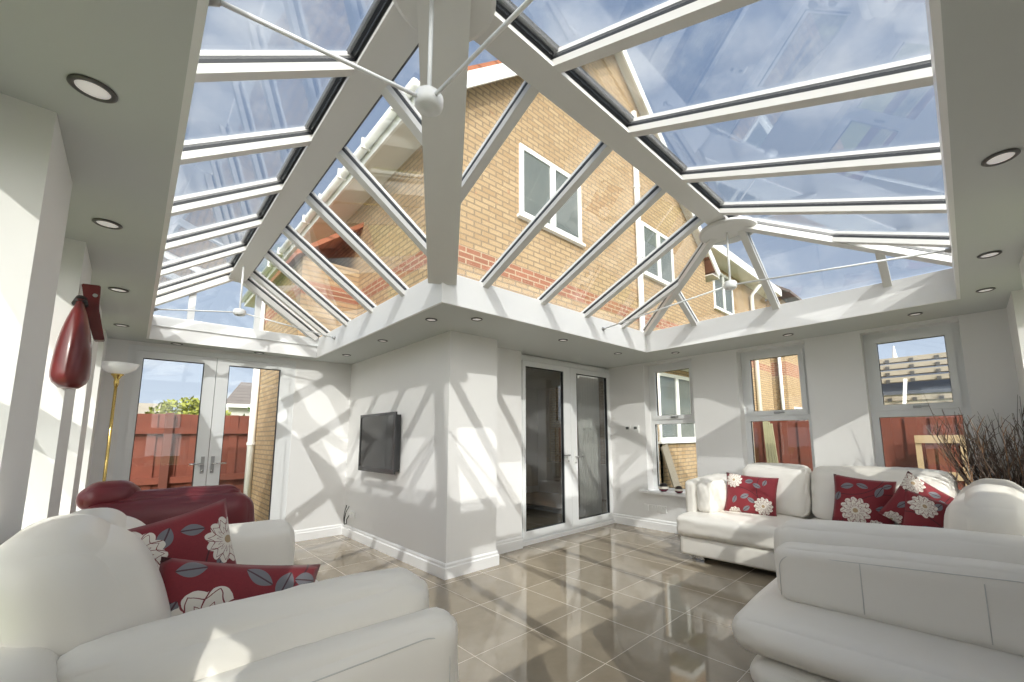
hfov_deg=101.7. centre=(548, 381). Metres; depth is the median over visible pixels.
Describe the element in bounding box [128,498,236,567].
cushion
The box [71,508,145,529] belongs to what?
cushion
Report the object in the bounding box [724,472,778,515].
cushion
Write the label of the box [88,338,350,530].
wall
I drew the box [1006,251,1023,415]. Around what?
wall
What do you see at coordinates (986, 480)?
cushion
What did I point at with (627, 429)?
thermostat
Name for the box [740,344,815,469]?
window
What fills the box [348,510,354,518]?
wall socket
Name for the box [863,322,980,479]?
window
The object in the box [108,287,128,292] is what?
recessed light
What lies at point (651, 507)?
wall socket
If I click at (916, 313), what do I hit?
recessed light
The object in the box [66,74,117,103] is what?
recessed light
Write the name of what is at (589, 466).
pane
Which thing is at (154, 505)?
lounge chair
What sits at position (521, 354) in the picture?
wall
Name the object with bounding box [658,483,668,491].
lidded bowl
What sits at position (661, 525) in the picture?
baseboard
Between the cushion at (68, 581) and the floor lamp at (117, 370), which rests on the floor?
the floor lamp at (117, 370)
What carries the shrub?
on the ground
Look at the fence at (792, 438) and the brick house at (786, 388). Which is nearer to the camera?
the fence at (792, 438)
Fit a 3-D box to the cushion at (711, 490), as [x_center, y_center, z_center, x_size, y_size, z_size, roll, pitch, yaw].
[1.904,1.272,4.706,0.710,0.450,0.312,7,-10,-44]
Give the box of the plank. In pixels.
[661,444,680,487]
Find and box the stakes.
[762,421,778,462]
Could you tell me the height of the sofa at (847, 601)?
1.003 m
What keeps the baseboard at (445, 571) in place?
attached to the wall at (396, 508)
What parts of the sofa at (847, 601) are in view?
arm, leg, chaise seat, arm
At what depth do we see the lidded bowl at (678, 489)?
5.53 m
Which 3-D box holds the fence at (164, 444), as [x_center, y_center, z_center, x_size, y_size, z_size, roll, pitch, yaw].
[-7.211,1.305,5.422,5.578,1.890,0.141,7,-10,-44]
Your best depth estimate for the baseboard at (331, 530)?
5.48 m
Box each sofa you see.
[0,508,457,681]
[676,463,1023,681]
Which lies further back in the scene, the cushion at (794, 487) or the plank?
the plank
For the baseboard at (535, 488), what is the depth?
9.77 m
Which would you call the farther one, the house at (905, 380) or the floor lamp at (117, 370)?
the house at (905, 380)
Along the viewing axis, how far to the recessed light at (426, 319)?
3.73 m
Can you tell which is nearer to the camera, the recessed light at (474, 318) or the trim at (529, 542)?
the recessed light at (474, 318)
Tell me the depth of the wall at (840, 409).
4.56 m
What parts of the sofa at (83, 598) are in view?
backrest, arm, arm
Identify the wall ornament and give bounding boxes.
[49,283,104,388]
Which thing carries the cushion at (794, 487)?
on the sofa at (847, 601)
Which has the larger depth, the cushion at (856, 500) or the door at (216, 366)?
the door at (216, 366)
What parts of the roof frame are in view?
tie rod, gable frame, tie rod, tie rod, tie rod, tie rod, hub plate, tie rod, tie rod, hub plate, tie rod, tie rod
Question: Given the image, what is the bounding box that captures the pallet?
[914,435,968,489]
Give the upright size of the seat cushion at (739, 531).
0.255 m
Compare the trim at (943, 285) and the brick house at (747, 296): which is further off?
the brick house at (747, 296)
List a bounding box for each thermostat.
[624,426,630,432]
[632,426,638,432]
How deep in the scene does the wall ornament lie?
2.08 m
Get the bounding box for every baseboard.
[294,524,342,541]
[342,524,522,579]
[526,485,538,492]
[613,513,678,533]
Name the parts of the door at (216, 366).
handle plate, handle plate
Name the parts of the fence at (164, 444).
post, rail, rail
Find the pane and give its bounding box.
[577,375,601,517]
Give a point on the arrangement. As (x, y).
(988, 465)
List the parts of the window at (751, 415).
sash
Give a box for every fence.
[130,413,248,492]
[753,415,965,487]
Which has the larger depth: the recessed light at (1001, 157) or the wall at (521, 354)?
the wall at (521, 354)
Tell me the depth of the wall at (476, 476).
4.23 m
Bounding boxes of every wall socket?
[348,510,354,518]
[649,504,657,511]
[658,505,666,512]
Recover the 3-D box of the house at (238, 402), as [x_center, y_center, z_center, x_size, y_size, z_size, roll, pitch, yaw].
[-18.558,2.457,26.517,4.200,5.200,4.100,7,-10,-44]
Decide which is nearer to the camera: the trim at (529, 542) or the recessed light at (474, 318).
the recessed light at (474, 318)
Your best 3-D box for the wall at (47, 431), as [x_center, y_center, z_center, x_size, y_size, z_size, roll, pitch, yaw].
[-2.305,0.367,1.678,0.340,2.356,7.120,7,-10,-44]
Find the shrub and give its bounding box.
[145,396,230,414]
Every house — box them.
[138,403,166,413]
[226,382,251,415]
[242,46,719,520]
[706,245,781,462]
[765,285,801,420]
[879,346,952,417]
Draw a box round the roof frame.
[151,0,951,346]
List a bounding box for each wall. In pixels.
[0,93,107,544]
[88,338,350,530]
[343,336,434,556]
[429,331,521,562]
[521,354,606,369]
[526,367,663,499]
[607,308,1023,521]
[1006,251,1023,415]
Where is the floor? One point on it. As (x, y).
(615, 602)
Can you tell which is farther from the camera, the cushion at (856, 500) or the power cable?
the power cable
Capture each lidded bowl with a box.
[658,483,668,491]
[674,486,682,493]
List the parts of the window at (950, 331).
sash, handle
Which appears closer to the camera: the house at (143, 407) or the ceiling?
the ceiling
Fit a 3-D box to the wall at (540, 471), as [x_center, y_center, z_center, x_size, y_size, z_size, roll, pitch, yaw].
[-0.594,1.016,7.518,4.350,2.550,3.400,7,-10,-44]
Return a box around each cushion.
[0,514,170,656]
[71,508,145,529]
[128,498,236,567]
[159,556,320,616]
[676,510,810,550]
[696,473,726,512]
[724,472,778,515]
[742,463,811,517]
[811,466,958,524]
[832,474,895,524]
[878,471,953,524]
[903,489,948,527]
[944,484,1023,535]
[956,478,1023,496]
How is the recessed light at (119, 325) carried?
in the ceiling
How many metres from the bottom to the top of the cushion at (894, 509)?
0.619 m
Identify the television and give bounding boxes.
[358,412,400,474]
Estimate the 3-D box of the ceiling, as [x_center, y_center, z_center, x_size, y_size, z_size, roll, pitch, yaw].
[-0.240,-0.675,3.897,6.240,0.245,7.120,7,-10,-44]
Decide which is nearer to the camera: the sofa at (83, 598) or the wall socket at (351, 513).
the sofa at (83, 598)
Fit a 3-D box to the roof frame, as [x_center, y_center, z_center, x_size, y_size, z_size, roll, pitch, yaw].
[-0.477,-1.095,3.772,4.932,0.809,6.247,7,-10,-44]
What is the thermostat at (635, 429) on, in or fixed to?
attached to the wall at (840, 409)
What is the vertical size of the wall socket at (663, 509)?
0.085 m
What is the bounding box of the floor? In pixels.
[293,491,776,681]
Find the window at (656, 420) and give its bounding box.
[649,360,694,491]
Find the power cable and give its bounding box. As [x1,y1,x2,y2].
[343,505,349,524]
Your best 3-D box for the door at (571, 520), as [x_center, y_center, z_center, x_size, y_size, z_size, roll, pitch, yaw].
[0.328,0.892,5.798,2.040,2.330,0.139,7,-10,-44]
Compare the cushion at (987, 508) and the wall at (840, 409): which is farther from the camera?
the wall at (840, 409)
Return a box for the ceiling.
[0,0,1023,368]
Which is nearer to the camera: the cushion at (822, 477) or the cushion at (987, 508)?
the cushion at (987, 508)
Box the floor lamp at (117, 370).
[102,361,139,480]
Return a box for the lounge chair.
[75,480,254,524]
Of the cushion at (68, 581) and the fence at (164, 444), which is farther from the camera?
the fence at (164, 444)
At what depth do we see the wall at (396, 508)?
4.73 m
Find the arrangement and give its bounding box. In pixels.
[919,393,1023,487]
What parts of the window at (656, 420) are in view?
sash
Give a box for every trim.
[146,0,960,357]
[523,520,614,546]
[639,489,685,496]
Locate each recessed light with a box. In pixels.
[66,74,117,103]
[92,218,122,229]
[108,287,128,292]
[113,324,129,326]
[425,318,436,321]
[471,317,482,320]
[907,312,922,315]
[976,287,995,292]
[977,250,1001,258]
[981,148,1020,166]
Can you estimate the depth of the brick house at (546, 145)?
6.51 m
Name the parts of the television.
casing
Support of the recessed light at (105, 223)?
in the ceiling
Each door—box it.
[112,344,295,520]
[521,355,612,541]
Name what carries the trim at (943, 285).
attached to the ceiling
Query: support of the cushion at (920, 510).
on the sofa at (847, 601)
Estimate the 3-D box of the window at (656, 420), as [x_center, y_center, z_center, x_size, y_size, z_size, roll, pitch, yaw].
[1.791,0.636,5.871,0.115,1.825,0.750,7,-10,-44]
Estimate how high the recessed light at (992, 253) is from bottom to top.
0.008 m
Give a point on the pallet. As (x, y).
(928, 440)
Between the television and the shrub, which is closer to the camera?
the television
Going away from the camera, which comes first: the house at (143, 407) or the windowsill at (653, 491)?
the windowsill at (653, 491)
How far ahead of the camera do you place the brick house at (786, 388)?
15.63 m
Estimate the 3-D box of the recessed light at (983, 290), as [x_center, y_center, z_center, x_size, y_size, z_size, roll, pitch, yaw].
[3.280,-0.685,3.117,0.106,0.008,0.106,7,-10,-44]
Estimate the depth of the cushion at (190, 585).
1.44 m
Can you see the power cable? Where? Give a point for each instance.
(346, 505)
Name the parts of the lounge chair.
backrest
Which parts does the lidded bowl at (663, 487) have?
lid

